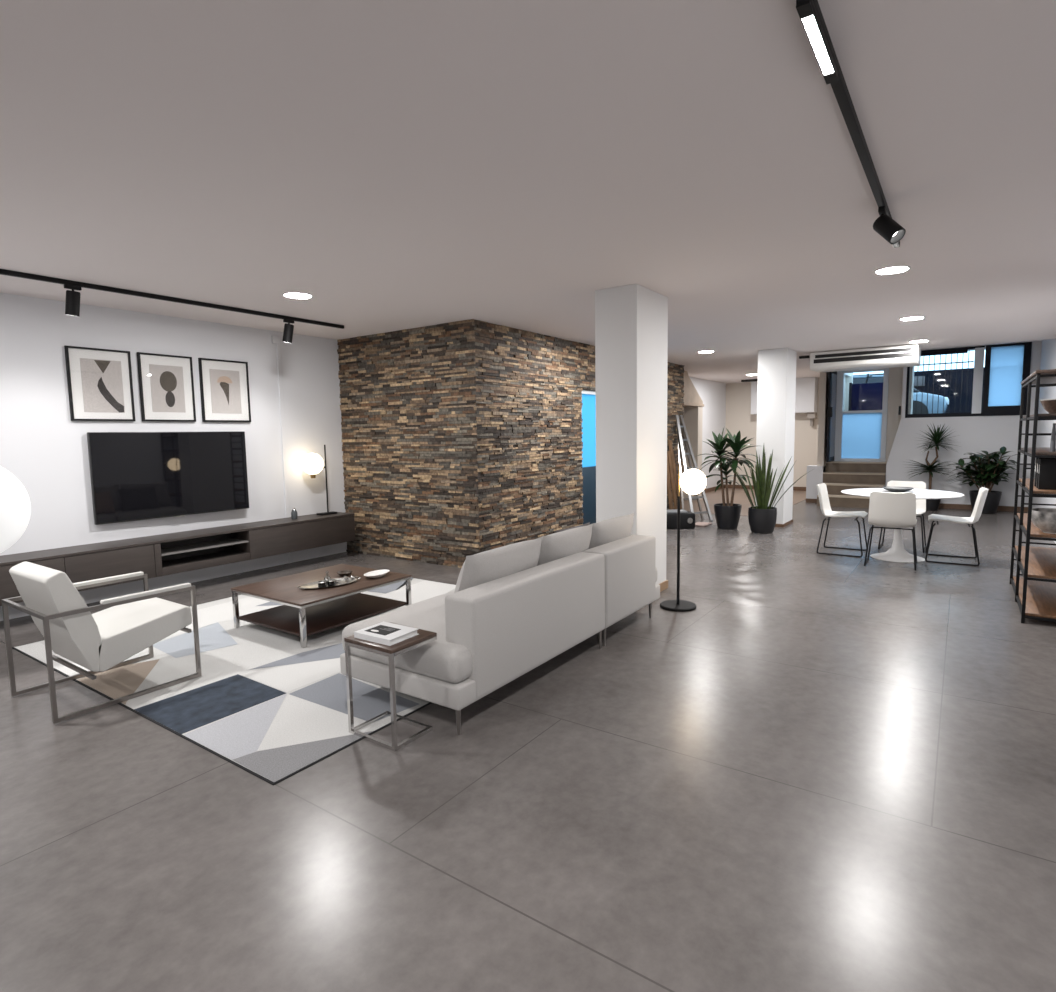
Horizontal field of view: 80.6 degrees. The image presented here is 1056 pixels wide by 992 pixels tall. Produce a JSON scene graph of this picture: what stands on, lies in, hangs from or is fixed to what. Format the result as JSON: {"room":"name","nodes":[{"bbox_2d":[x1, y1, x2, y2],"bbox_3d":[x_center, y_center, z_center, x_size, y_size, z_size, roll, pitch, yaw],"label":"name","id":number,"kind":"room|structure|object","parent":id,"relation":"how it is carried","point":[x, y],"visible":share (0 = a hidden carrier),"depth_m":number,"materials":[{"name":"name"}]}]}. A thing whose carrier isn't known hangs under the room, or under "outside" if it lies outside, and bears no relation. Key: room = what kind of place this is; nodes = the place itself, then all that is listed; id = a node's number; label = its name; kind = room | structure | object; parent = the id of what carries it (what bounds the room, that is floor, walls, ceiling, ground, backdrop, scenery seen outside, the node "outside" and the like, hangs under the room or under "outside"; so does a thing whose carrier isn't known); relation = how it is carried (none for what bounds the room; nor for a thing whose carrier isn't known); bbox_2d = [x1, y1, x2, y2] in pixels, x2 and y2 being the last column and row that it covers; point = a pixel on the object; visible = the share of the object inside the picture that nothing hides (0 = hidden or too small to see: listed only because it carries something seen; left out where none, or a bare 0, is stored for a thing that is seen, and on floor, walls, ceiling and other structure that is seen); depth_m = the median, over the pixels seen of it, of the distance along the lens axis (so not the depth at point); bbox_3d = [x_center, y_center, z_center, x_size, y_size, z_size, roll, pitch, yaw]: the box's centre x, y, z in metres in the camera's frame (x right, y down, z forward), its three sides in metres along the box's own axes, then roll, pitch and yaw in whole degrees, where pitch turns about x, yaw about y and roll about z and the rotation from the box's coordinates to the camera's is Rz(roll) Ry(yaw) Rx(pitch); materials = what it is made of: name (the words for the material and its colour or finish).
{"room":"living room","nodes":[
{"label":"living room","id":0,"kind":"room"},
{"bbox_2d":[0,293,346,620],"bbox_3d":[-5.106,-0.225,4.404,0.180,2.745,9.391,3,7,35],"label":"wall","id":1,"kind":"structure","parent":0,"point":[41,446],"depth_m":6.12,"materials":[{"name":"white paint"}]},
{"bbox_2d":[64,345,134,420],"bbox_3d":[-3.972,-1.033,5.791,0.032,0.665,0.525,3,7,35],"label":"framed picture","id":2,"kind":"object","parent":1,"relation":"attached to","point":[100,384],"visible":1,"depth_m":5.77,"materials":[{"name":"paper"}]},
{"bbox_2d":[80,358,124,412],"bbox_3d":[-3.961,-1.024,5.797,0.003,0.485,0.336,3,7,35],"label":"print","id":3,"kind":"object","parent":2,"relation":"attached to","point":[102,380],"depth_m":5.79,"materials":[{"name":"brown"}]},
{"bbox_2d":[137,352,195,421],"bbox_3d":[-3.635,-1.086,6.272,0.032,0.665,0.515,3,7,35],"label":"framed picture","id":4,"kind":"object","parent":1,"relation":"attached to","point":[166,383],"visible":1,"depth_m":6.26,"materials":[{"name":"black metal"}]},
{"bbox_2d":[149,364,185,412],"bbox_3d":[-3.630,-1.079,6.270,0.003,0.466,0.319,3,7,35],"label":"print","id":5,"kind":"object","parent":4,"relation":"attached to","point":[167,382],"depth_m":6.26,"materials":[{"name":"grey"}]},
{"bbox_2d":[87,431,248,524],"bbox_3d":[-3.592,-0.220,6.338,0.074,0.863,1.495,3,7,36],"label":"television","id":6,"kind":"object","parent":1,"relation":"attached to","point":[135,476],"visible":1,"depth_m":6.22,"materials":[{"name":"black"}]},
{"bbox_2d":[0,512,354,605],"bbox_3d":[-3.731,0.597,5.915,0.422,0.340,4.880,3,7,35],"label":"media console","id":7,"kind":"object","parent":1,"relation":"attached to","point":[177,552],"visible":0.87,"depth_m":6.26,"materials":[{"name":"brown laminate"}]},
{"bbox_2d":[161,538,248,555],"bbox_3d":[-3.387,0.520,6.358,0.338,0.015,0.930,3,7,35],"label":"shelf","id":8,"kind":"object","parent":7,"relation":"attached to","point":[182,547],"depth_m":6.41,"materials":[{"name":"grey"}]},
{"bbox_2d":[291,508,297,518],"bbox_3d":[-2.751,0.203,7.319,0.072,0.135,0.072,3,7,35],"label":"bud vase","id":9,"kind":"object","parent":7,"relation":"on","point":[294,515],"visible":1,"depth_m":7.29,"materials":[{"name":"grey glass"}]},
{"bbox_2d":[301,445,336,515],"bbox_3d":[-2.556,-0.192,7.604,0.260,0.860,0.420,3,7,35],"label":"table lamp","id":10,"kind":"object","parent":7,"relation":"on","point":[312,464],"visible":1,"depth_m":7.46,"materials":[{"name":"black metal"}]},
{"bbox_2d":[198,358,250,421],"bbox_3d":[-3.289,-1.140,6.766,0.032,0.665,0.535,3,7,35],"label":"framed picture","id":11,"kind":"object","parent":1,"relation":"attached to","point":[224,384],"visible":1,"depth_m":6.75,"materials":[{"name":"black metal"}]},
{"bbox_2d":[209,369,241,413],"bbox_3d":[-3.284,-1.133,6.763,0.003,0.466,0.332,3,7,35],"label":"print","id":12,"kind":"object","parent":11,"relation":"attached to","point":[225,385],"depth_m":6.76,"materials":[{"name":"brown"}]},
{"bbox_2d":[271,335,291,562],"bbox_3d":[-2.908,-0.525,7.367,0.025,2.690,0.110,3,7,35],"label":"trim","id":13,"kind":"structure","parent":1,"relation":"attached to","point":[275,339],"depth_m":7.36,"materials":[{"name":"white paint"}]},
{"bbox_2d":[337,319,683,567],"bbox_3d":[0.275,-0.860,9.961,2.263,2.745,6.200,3,7,35],"label":"stone wall","id":14,"kind":"structure","parent":0,"point":[461,439],"depth_m":7.46,"materials":[{"name":"stone"}]},
{"bbox_2d":[581,390,595,523],"bbox_3d":[1.059,-0.487,9.293,0.080,2.110,1.240,3,7,35],"label":"door","id":15,"kind":"structure","parent":14,"relation":"in","point":[588,399],"depth_m":9.01,"materials":[{"name":"blue"}]},
{"bbox_2d":[0,488,1055,991],"bbox_3d":[1.442,0.861,7.053,8.000,0.154,21.000,3,7,35],"label":"floor","id":16,"kind":"structure","parent":0,"point":[824,772],"depth_m":2.47,"materials":[{"name":"concrete"}]},
{"bbox_2d":[12,578,455,784],"bbox_3d":[-1.548,1.042,4.925,3.275,0.007,3.160,3,7,35],"label":"area rug","id":17,"kind":"object","parent":16,"relation":"on","point":[267,705],"visible":0.48,"depth_m":3.73,"materials":[{"name":"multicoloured carpet"}]},
{"bbox_2d":[1,561,201,723],"bbox_3d":[-2.572,0.767,3.777,0.670,0.796,0.786,3,7,35],"label":"armchair","id":18,"kind":"object","parent":17,"relation":"on","point":[100,641],"visible":1,"depth_m":3.60,"materials":[{"name":"silver metal"}]},
{"bbox_2d":[9,561,101,671],"bbox_3d":[-2.709,0.692,3.574,0.560,0.602,0.246,3,7,35],"label":"cushion","id":19,"kind":"object","parent":18,"relation":"on","point":[77,638],"depth_m":3.46,"materials":[{"name":"white leather"}]},
{"bbox_2d":[92,597,191,671],"bbox_3d":[-2.504,0.835,3.880,0.560,0.266,0.539,3,7,35],"label":"seat cushion","id":20,"kind":"object","parent":18,"relation":"on","point":[120,632],"depth_m":3.75,"materials":[{"name":"white leather"}]},
{"bbox_2d":[230,564,411,647],"bbox_3d":[-1.669,0.860,5.119,0.912,0.322,1.082,3,7,35],"label":"coffee table","id":21,"kind":"object","parent":17,"relation":"on","point":[303,613],"visible":0.88,"depth_m":4.95,"materials":[{"name":"brown wood"}]},
{"bbox_2d":[238,593,406,635],"bbox_3d":[-1.668,0.943,5.127,0.860,0.018,1.030,3,7,35],"label":"shelf","id":22,"kind":"object","parent":21,"relation":"attached to","point":[328,615],"depth_m":5.00,"materials":[{"name":"brown wood"}]},
{"bbox_2d":[297,576,359,588],"bbox_3d":[-1.588,0.698,4.977,0.500,0.025,0.254,-5,7,-39],"label":"serving tray","id":23,"kind":"object","parent":21,"relation":"on","point":[313,585],"visible":0.66,"depth_m":4.96,"materials":[{"name":"silver metal"}]},
{"bbox_2d":[317,580,326,587],"bbox_3d":[-1.607,0.692,4.861,0.072,0.049,0.072,3,7,35],"label":"tealight holder","id":24,"kind":"object","parent":23,"relation":"on","point":[323,583],"visible":1,"depth_m":4.83,"materials":[{"name":"silver"}]},
{"bbox_2d":[326,579,335,586],"bbox_3d":[-1.551,0.686,4.907,0.072,0.049,0.072,3,7,35],"label":"tealight holder","id":25,"kind":"object","parent":23,"relation":"on","point":[331,582],"visible":1,"depth_m":4.88,"materials":[{"name":"black"}]},
{"bbox_2d":[325,576,353,582],"bbox_3d":[-1.526,0.679,5.034,0.097,0.041,0.263,3,7,35],"label":"ornament","id":26,"kind":"object","parent":23,"relation":"on","point":[345,577],"visible":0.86,"depth_m":5.05,"materials":[{"name":"silver metal"}]},
{"bbox_2d":[336,570,352,576],"bbox_3d":[-1.560,0.662,5.296,0.136,0.032,0.136,3,7,35],"label":"bowl","id":27,"kind":"object","parent":21,"relation":"on","point":[344,572],"visible":0.98,"depth_m":5.31,"materials":[{"name":"brown metal"}]},
{"bbox_2d":[364,569,389,578],"bbox_3d":[-1.272,0.662,5.236,0.162,0.035,0.270,2,6,27],"label":"oval dish","id":28,"kind":"object","parent":21,"relation":"on","point":[377,573],"visible":1,"depth_m":5.25,"materials":[{"name":"white ceramic"}]},
{"bbox_2d":[340,535,659,734],"bbox_3d":[0.002,0.739,4.358,0.919,0.672,2.530,3,7,35],"label":"sofa","id":29,"kind":"object","parent":17,"relation":"on","point":[490,634],"visible":0.9,"depth_m":3.55,"materials":[{"name":"white fabric"}]},
{"bbox_2d":[342,591,471,682],"bbox_3d":[-0.284,0.773,3.962,0.903,0.193,1.551,3,7,35],"label":"seat cushion","id":30,"kind":"object","parent":29,"relation":"on","point":[448,658],"depth_m":3.30,"materials":[{"name":"fabric"}]},
{"bbox_2d":[454,536,542,592],"bbox_3d":[-0.180,0.497,3.834,0.252,0.404,0.770,3,7,35],"label":"sofa cushion","id":31,"kind":"object","parent":29,"relation":"on","point":[486,566],"visible":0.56,"depth_m":3.65,"materials":[{"name":"fabric"}]},
{"bbox_2d":[537,523,592,565],"bbox_3d":[0.237,0.432,4.423,0.254,0.404,0.670,3,7,35],"label":"sofa cushion","id":32,"kind":"object","parent":29,"relation":"on","point":[558,545],"visible":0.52,"depth_m":4.25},
{"bbox_2d":[556,522,589,532],"bbox_3d":[0.313,0.405,4.973,0.179,0.348,0.520,3,7,35],"label":"sofa cushion","id":33,"kind":"object","parent":29,"relation":"on","point":[588,523],"visible":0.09,"depth_m":4.95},
{"bbox_2d":[589,513,633,548],"bbox_3d":[0.634,0.369,4.990,0.253,0.404,0.700,3,7,35],"label":"sofa cushion","id":34,"kind":"object","parent":29,"relation":"on","point":[613,529],"visible":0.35,"depth_m":4.82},
{"bbox_2d":[655,566,657,582],"bbox_3d":[0.441,0.659,4.997,0.903,0.193,0.971,3,7,35],"label":"seat cushion","id":35,"kind":"object","parent":29,"relation":"on","point":[656,572],"depth_m":5.08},
{"bbox_2d":[344,622,436,751],"bbox_3d":[-0.690,0.954,3.175,0.340,0.500,0.310,3,7,35],"label":"side table","id":36,"kind":"object","parent":16,"relation":"on","point":[424,637],"visible":0.86,"depth_m":3.08,"materials":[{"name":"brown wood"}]},
{"bbox_2d":[354,621,418,645],"bbox_3d":[-0.714,0.692,3.139,0.250,0.030,0.202,3,7,33],"label":"book","id":37,"kind":"object","parent":36,"relation":"on","point":[386,633],"visible":1,"depth_m":3.10,"materials":[{"name":"white paper"}]},
{"bbox_2d":[667,456,672,509],"bbox_3d":[2.465,-0.260,10.932,0.182,1.293,0.120,3,7,35],"label":"plank","id":38,"kind":"object","parent":16,"relation":"on","point":[668,474],"visible":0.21,"depth_m":10.92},
{"bbox_2d":[667,451,676,508],"bbox_3d":[2.587,-0.216,11.097,0.198,1.171,0.120,3,7,35],"label":"plank","id":39,"kind":"object","parent":16,"relation":"on","point":[668,452],"visible":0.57,"depth_m":11.06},
{"bbox_2d":[668,440,681,508],"bbox_3d":[2.668,-0.328,11.236,0.263,1.363,0.120,3,7,35],"label":"plank","id":40,"kind":"object","parent":16,"relation":"on","point":[669,441],"visible":0.64,"depth_m":11.21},
{"bbox_2d":[667,509,694,528],"bbox_3d":[2.342,0.364,9.801,0.520,0.275,0.334,-1,6,0],"label":"tool case","id":41,"kind":"object","parent":16,"relation":"on","point":[687,518],"visible":0.7,"depth_m":9.65,"materials":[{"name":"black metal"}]},
{"bbox_2d":[660,465,705,611],"bbox_3d":[1.313,0.351,5.285,0.376,1.220,0.306,3,7,35],"label":"floor lamp","id":42,"kind":"object","parent":16,"relation":"on","point":[692,481],"visible":1,"depth_m":5.25,"materials":[{"name":"black metal"}]},
{"bbox_2d":[676,415,712,520],"bbox_3d":[2.774,-0.521,10.930,0.434,1.825,1.346,-2,6,-11],"label":"step ladder","id":43,"kind":"object","parent":16,"relation":"on","point":[680,423],"visible":0.84,"depth_m":10.99,"materials":[{"name":"silver metal"}]},
{"bbox_2d":[695,522,711,526],"bbox_3d":[2.806,0.458,10.074,0.240,0.020,0.360,3,7,35],"label":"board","id":44,"kind":"object","parent":16,"relation":"on","point":[702,524],"visible":0.76,"depth_m":10.02,"materials":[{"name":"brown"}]},
{"bbox_2d":[695,427,755,529],"bbox_3d":[3.116,-0.289,9.608,0.965,1.586,0.760,3,7,35],"label":"dracaena","id":45,"kind":"object","parent":16,"relation":"on","point":[727,515],"visible":0.97,"depth_m":9.54,"materials":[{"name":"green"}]},
{"bbox_2d":[726,446,811,533],"bbox_3d":[3.501,-0.128,9.238,1.079,1.327,0.830,-2,6,-7],"label":"potted snake plant","id":46,"kind":"object","parent":16,"relation":"on","point":[762,517],"visible":1,"depth_m":9.10,"materials":[{"name":"green plant"}]},
{"bbox_2d":[817,483,867,556],"bbox_3d":[3.828,0.276,7.609,0.556,0.831,0.490,3,7,35],"label":"dining chair","id":47,"kind":"object","parent":16,"relation":"on","point":[826,510],"visible":0.98,"depth_m":7.65,"materials":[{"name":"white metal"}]},
{"bbox_2d":[817,461,886,507],"bbox_3d":[6.501,-0.249,12.449,1.115,0.840,1.115,3,7,35],"label":"stairs","id":48,"kind":"structure","parent":16,"relation":"on","point":[838,476],"depth_m":12.40,"materials":[{"name":"brown stone"}]},
{"bbox_2d":[864,491,916,570],"bbox_3d":[4.008,0.348,6.848,0.490,0.831,0.556,3,7,33],"label":"dining chair","id":49,"kind":"object","parent":16,"relation":"on","point":[894,510],"visible":1,"depth_m":6.64,"materials":[{"name":"white"}]},
{"bbox_2d":[878,481,925,552],"bbox_3d":[4.718,0.242,7.809,0.490,0.831,0.556,3,7,35],"label":"dining chair","id":50,"kind":"object","parent":16,"relation":"on","point":[920,503],"visible":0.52,"depth_m":7.86,"materials":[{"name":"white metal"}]},
{"bbox_2d":[841,488,963,562],"bbox_3d":[4.293,0.342,7.205,1.220,0.766,1.220,3,7,35],"label":"dining table","id":51,"kind":"object","parent":16,"relation":"on","point":[896,553],"visible":0.65,"depth_m":7.16,"materials":[{"name":"white paint"}]},
{"bbox_2d":[882,486,913,491],"bbox_3d":[4.330,-0.075,7.280,0.330,0.047,0.330,3,7,35],"label":"fruit bowl","id":52,"kind":"object","parent":51,"relation":"on","point":[892,488],"visible":1,"depth_m":7.24,"materials":[{"name":"grey"}]},
{"bbox_2d":[900,424,960,510],"bbox_3d":[7.333,-0.545,11.349,0.938,1.620,0.846,3,7,35],"label":"tree","id":53,"kind":"object","parent":16,"relation":"on","point":[931,504],"visible":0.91,"depth_m":11.31,"materials":[{"name":"green plant"}]},
{"bbox_2d":[925,487,988,565],"bbox_3d":[4.825,0.318,7.015,0.556,0.831,0.490,3,7,33],"label":"dining chair","id":54,"kind":"object","parent":16,"relation":"on","point":[979,504],"visible":1,"depth_m":6.97,"materials":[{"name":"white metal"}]},
{"bbox_2d":[947,446,1022,513],"bbox_3d":[7.970,-0.284,10.888,1.098,1.170,0.951,3,7,35],"label":"bush","id":55,"kind":"object","parent":16,"relation":"on","point":[988,476],"visible":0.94,"depth_m":10.79,"materials":[{"name":"green plant"}]},
{"bbox_2d":[1009,369,1055,623],"bbox_3d":[4.401,-0.031,5.133,0.530,1.912,1.492,3,7,35],"label":"bookshelf","id":56,"kind":"object","parent":16,"relation":"on","point":[1037,595],"visible":0.98,"depth_m":5.13,"materials":[{"name":"black metal"}]},
{"bbox_2d":[1034,458,1037,486],"bbox_3d":[4.189,-0.191,4.964,0.222,0.235,0.080,3,7,35],"label":"box file","id":57,"kind":"object","parent":56,"relation":"on","point":[1036,462],"visible":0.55,"depth_m":5.00,"materials":[{"name":"cardboard"}]},
{"bbox_2d":[1031,508,1055,533],"bbox_3d":[4.018,0.195,4.746,0.320,0.170,0.320,3,7,35],"label":"bowl","id":58,"kind":"object","parent":56,"relation":"on","point":[1044,519],"visible":0.92,"depth_m":4.71,"materials":[{"name":"grey ceramic"}]},
{"bbox_2d":[1036,458,1055,487],"bbox_3d":[4.097,-0.177,4.834,0.222,0.235,0.070,3,7,35],"label":"box file","id":59,"kind":"object","parent":56,"relation":"on","point":[1038,458],"visible":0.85,"depth_m":4.87,"materials":[{"name":"black cardboard"}]},
{"bbox_2d":[1038,459,1055,489],"bbox_3d":[4.017,-0.164,4.719,0.222,0.235,0.050,3,7,35],"label":"box file","id":60,"kind":"object","parent":56,"relation":"on","point":[1046,479],"visible":1,"depth_m":4.74,"materials":[{"name":"black cardboard"}]},
{"bbox_2d":[1040,399,1055,412],"bbox_3d":[3.964,-0.671,4.664,0.206,0.106,0.206,3,7,35],"label":"bowl","id":61,"kind":"object","parent":56,"relation":"on","point":[1049,405],"visible":0.88,"depth_m":4.64,"materials":[{"name":"brown wood"}]},
{"bbox_2d":[1050,423,1055,451],"bbox_3d":[4.008,-0.446,4.744,0.034,0.215,0.034,3,7,35],"label":"slim vase","id":62,"kind":"object","parent":56,"relation":"on","point":[1053,434],"visible":1,"depth_m":4.74,"materials":[{"name":"grey stone"}]},
{"bbox_2d":[0,0,1055,383],"bbox_3d":[1.393,-2.144,6.756,8.000,0.405,21.000,3,7,35],"label":"ceiling","id":63,"kind":"structure","parent":0,"point":[396,165],"depth_m":2.87,"materials":[{"name":"white paint"}]},
{"bbox_2d":[0,466,30,552],"bbox_3d":[-3.602,-0.573,3.894,0.670,2.000,0.670,3,7,35],"label":"globe pendant lamp","id":64,"kind":"object","parent":63,"relation":"hanging from","point":[15,505],"visible":1,"depth_m":3.97,"materials":[{"name":"white"}]},
{"bbox_2d":[0,269,343,342],"bbox_3d":[-4.125,-1.450,4.053,0.138,0.269,7.160,3,7,35],"label":"track light","id":65,"kind":"object","parent":63,"relation":"attached to","point":[72,304],"visible":1,"depth_m":5.17,"materials":[{"name":"black metal"}]},
{"bbox_2d":[282,292,312,298],"bbox_3d":[-2.009,-1.750,5.432,0.250,0.010,0.250,3,7,35],"label":"recessed light","id":66,"kind":"object","parent":63,"relation":"in","point":[296,295],"visible":1,"depth_m":5.42,"materials":[{"name":"white paint"}]},
{"bbox_2d":[285,293,310,297],"bbox_3d":[-2.009,-1.748,5.432,0.214,0.001,0.214,3,7,35],"label":"diffuser","id":67,"kind":"object","parent":66,"relation":"attached to","point":[293,295],"depth_m":5.42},
{"bbox_2d":[698,350,713,352],"bbox_3d":[2.777,-2.249,9.705,0.250,0.010,0.250,3,7,35],"label":"recessed light","id":68,"kind":"object","parent":63,"relation":"in","point":[706,351],"visible":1,"depth_m":9.66,"materials":[{"name":"white paint"}]},
{"bbox_2d":[741,379,757,381],"bbox_3d":[5.490,-2.802,15.061,0.600,0.050,0.150,3,7,35],"label":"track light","id":69,"kind":"object","parent":63,"relation":"in","point":[746,380],"visible":0.64,"depth_m":15.09,"materials":[{"name":"black"}]},
{"bbox_2d":[796,0,905,247],"bbox_3d":[1.258,-1.387,2.380,0.162,0.239,4.370,3,7,35],"label":"track light","id":70,"kind":"object","parent":63,"relation":"attached to","point":[809,11],"visible":1,"depth_m":2.30,"materials":[{"name":"black metal"}]},
{"bbox_2d":[802,15,833,74],"bbox_3d":[0.905,-1.395,1.934,0.029,0.001,0.350,3,7,35],"label":"diffuser","id":71,"kind":"object","parent":70,"relation":"attached to","point":[809,22],"depth_m":1.92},
{"bbox_2d":[810,344,920,372],"bbox_3d":[5.338,-2.161,9.872,1.480,0.280,0.706,3,7,35],"label":"air conditioner","id":72,"kind":"object","parent":63,"relation":"attached to","point":[902,355],"visible":1,"depth_m":9.59,"materials":[{"name":"white"}]},
{"bbox_2d":[874,265,910,273],"bbox_3d":[2.861,-1.775,4.890,0.250,0.010,0.250,3,7,35],"label":"recessed light","id":73,"kind":"object","parent":63,"relation":"in","point":[898,268],"visible":1,"depth_m":4.87,"materials":[{"name":"white paint"}]},
{"bbox_2d":[876,267,907,273],"bbox_3d":[2.861,-1.773,4.890,0.214,0.001,0.214,3,7,35],"label":"diffuser","id":74,"kind":"object","parent":73,"relation":"attached to","point":[895,269],"depth_m":4.89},
{"bbox_2d":[899,316,924,320],"bbox_3d":[4.352,-2.013,7.052,0.250,0.010,0.250,3,7,35],"label":"recessed light","id":75,"kind":"object","parent":63,"relation":"in","point":[910,317],"visible":1,"depth_m":7.04,"materials":[{"name":"white paint"}]},
{"bbox_2d":[901,317,922,319],"bbox_3d":[4.352,-2.011,7.052,0.214,0.001,0.214,3,7,35],"label":"diffuser","id":76,"kind":"object","parent":75,"relation":"attached to","point":[912,318],"depth_m":7.05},
{"bbox_2d":[909,340,928,342],"bbox_3d":[5.606,-2.217,8.921,0.250,0.010,0.250,3,7,35],"label":"recessed light","id":77,"kind":"object","parent":63,"relation":"in","point":[914,341],"visible":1,"depth_m":8.92,"materials":[{"name":"white paint"}]},
{"bbox_2d":[595,284,667,583],"bbox_3d":[0.963,-0.454,5.739,0.400,2.745,0.675,3,7,35],"label":"column","id":78,"kind":"structure","parent":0,"point":[631,321],"depth_m":5.46,"materials":[{"name":"white paint"}]},
{"bbox_2d":[659,580,667,591],"bbox_3d":[0.990,0.875,5.865,0.414,0.075,0.704,3,7,35],"label":"baseboard","id":79,"kind":"structure","parent":78,"relation":"attached to","point":[664,585],"depth_m":5.94,"materials":[{"name":"brown"}]},
{"bbox_2d":[683,406,702,499],"bbox_3d":[3.592,-0.939,13.758,0.430,2.050,0.280,3,7,35],"label":"pier","id":80,"kind":"object","parent":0,"point":[693,415],"visible":0.36,"depth_m":13.56,"materials":[{"name":"beige paint"}]},
{"bbox_2d":[683,371,703,406],"bbox_3d":[3.092,-2.228,12.924,0.450,0.695,2.060,3,7,35],"label":"wall","id":81,"kind":"structure","parent":0,"point":[691,397],"depth_m":12.99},
{"bbox_2d":[689,377,725,488],"bbox_3d":[3.671,-1.348,14.350,0.150,2.745,5.350,3,7,35],"label":"wall","id":82,"kind":"structure","parent":0,"point":[712,394],"depth_m":15.47,"materials":[{"name":"white paint"}]},
{"bbox_2d":[714,503,741,529],"bbox_3d":[3.097,0.318,9.658,0.410,0.370,0.410,3,7,35],"label":"pot","id":83,"kind":"object","parent":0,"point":[727,515],"depth_m":9.52,"materials":[{"name":"black"}]},
{"bbox_2d":[755,348,796,523],"bbox_3d":[3.953,-0.916,9.928,0.430,2.745,0.640,3,7,35],"label":"column","id":84,"kind":"structure","parent":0,"point":[776,387],"depth_m":9.65,"materials":[{"name":"white paint"}]},
{"bbox_2d":[775,519,792,527],"bbox_3d":[3.970,0.425,10.055,0.458,0.050,0.654,3,7,35],"label":"baseboard","id":85,"kind":"structure","parent":84,"relation":"attached to","point":[790,521],"depth_m":9.73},
{"bbox_2d":[725,376,852,486],"bbox_3d":[6.396,-1.522,15.671,3.100,2.745,0.150,3,7,35],"label":"wall","id":86,"kind":"structure","parent":0,"point":[739,416],"depth_m":15.99,"materials":[{"name":"beige paint"}]},
{"bbox_2d":[751,377,817,413],"bbox_3d":[6.293,-2.449,15.304,1.470,0.825,0.400,3,7,35],"label":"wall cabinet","id":87,"kind":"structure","parent":86,"relation":"attached to","point":[806,399],"depth_m":14.88,"materials":[{"name":"white paint"}]},
{"bbox_2d":[807,412,816,425],"bbox_3d":[6.864,-1.856,15.031,0.170,0.320,0.300,3,7,35],"label":"trim","id":88,"kind":"structure","parent":86,"relation":"attached to","point":[811,415],"depth_m":14.93,"materials":[{"name":"beige"}]},
{"bbox_2d":[806,372,845,498],"bbox_3d":[6.662,-1.347,13.849,0.310,2.745,2.650,3,7,35],"label":"wall","id":89,"kind":"structure","parent":0,"point":[824,376],"depth_m":12.79,"materials":[{"name":"beige paint"}]},
{"bbox_2d":[704,484,816,502],"bbox_3d":[5.525,-0.065,14.511,2.820,0.100,3.000,3,7,35],"label":"baseboard","id":90,"kind":"structure","parent":89,"relation":"attached to","point":[729,486],"depth_m":15.53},
{"bbox_2d":[885,366,913,461],"bbox_3d":[6.898,-1.332,12.619,1.480,2.950,0.490,3,7,35],"label":"wall","id":91,"kind":"structure","parent":0,"point":[895,387],"depth_m":12.39,"materials":[{"name":"beige paint"}]},
{"bbox_2d":[834,368,888,461],"bbox_3d":[6.786,-1.660,12.802,1.060,1.910,0.100,3,7,35],"label":"door","id":92,"kind":"structure","parent":91,"relation":"in","point":[859,435],"depth_m":12.79,"materials":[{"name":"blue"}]},
{"bbox_2d":[826,371,836,461],"bbox_3d":[6.214,-1.640,12.690,0.090,1.870,0.700,3,7,35],"label":"door","id":93,"kind":"structure","parent":92,"relation":"attached to","point":[831,410],"depth_m":12.54,"materials":[{"name":"black"}]},
{"bbox_2d":[885,341,1041,506],"bbox_3d":[7.943,-1.238,11.499,2.240,2.950,0.160,3,7,35],"label":"wall","id":94,"kind":"structure","parent":0,"point":[977,434],"depth_m":11.46,"materials":[{"name":"white paint"}]},
{"bbox_2d":[905,342,1031,417],"bbox_3d":[7.965,-2.077,11.336,1.830,1.250,0.130,3,7,35],"label":"window","id":95,"kind":"structure","parent":94,"relation":"in","point":[1007,366],"depth_m":11.05,"materials":[{"name":"black"}]},
{"bbox_2d":[916,353,973,413],"bbox_3d":[7.817,-2.107,11.822,1.030,1.220,0.016,3,7,35],"label":"window grille","id":96,"kind":"object","parent":95,"relation":"attached to","point":[968,361],"visible":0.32,"depth_m":11.78,"materials":[{"name":"black metal"}]},
{"bbox_2d":[939,503,1027,511],"bbox_3d":[7.920,0.193,11.566,2.230,0.090,0.014,3,7,35],"label":"baseboard","id":97,"kind":"structure","parent":94,"relation":"attached to","point":[941,505],"depth_m":11.44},
{"bbox_2d":[969,490,1001,513],"bbox_3d":[8.030,0.107,10.936,0.460,0.380,0.460,3,7,35],"label":"pot","id":98,"kind":"object","parent":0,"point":[992,501],"depth_m":10.77,"materials":[{"name":"black"}]},
{"bbox_2d":[1032,339,1055,543],"bbox_3d":[3.829,-0.410,3.525,0.170,3.000,18.200,3,7,35],"label":"wall","id":99,"kind":"structure","parent":0,"point":[1048,347],"depth_m":9.64,"materials":[{"name":"white paint"}]},
{"label":"outside","id":100,"kind":"structure","parent":0,"visible":0},
{"bbox_3d":[15.634,-2.032,22.353,16.000,0.950,25.300,3,7,35],"label":"street","id":101,"kind":"object","parent":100,"visible":0},
{"bbox_2d":[848,382,882,410],"bbox_3d":[7.634,-1.691,13.994,0.770,1.730,0.100,3,7,35],"label":"gate","id":102,"kind":"object","parent":101,"relation":"on","point":[865,396],"visible":0.25,"depth_m":13.94,"materials":[{"name":"blue paint"}]},
{"bbox_2d":[853,375,948,413],"bbox_3d":[9.089,-2.553,16.889,3.876,1.370,1.800,3,7,35],"label":"parked car","id":103,"kind":"object","parent":101,"relation":"on","point":[875,378],"visible":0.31,"depth_m":15.41,"materials":[{"name":"blue paint"}]},
{"bbox_2d":[853,367,984,412],"bbox_3d":[13.829,-2.921,18.371,14.500,1.760,0.300,3,7,35],"label":"wall","id":104,"kind":"structure","parent":101,"relation":"on","point":[970,371],"depth_m":18.83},
{"bbox_2d":[914,376,924,385],"bbox_3d":[12.071,-3.555,19.275,0.370,0.300,0.080,3,7,35],"label":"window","id":105,"kind":"structure","parent":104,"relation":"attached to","point":[920,378],"depth_m":19.21,"materials":[{"name":"glass"}]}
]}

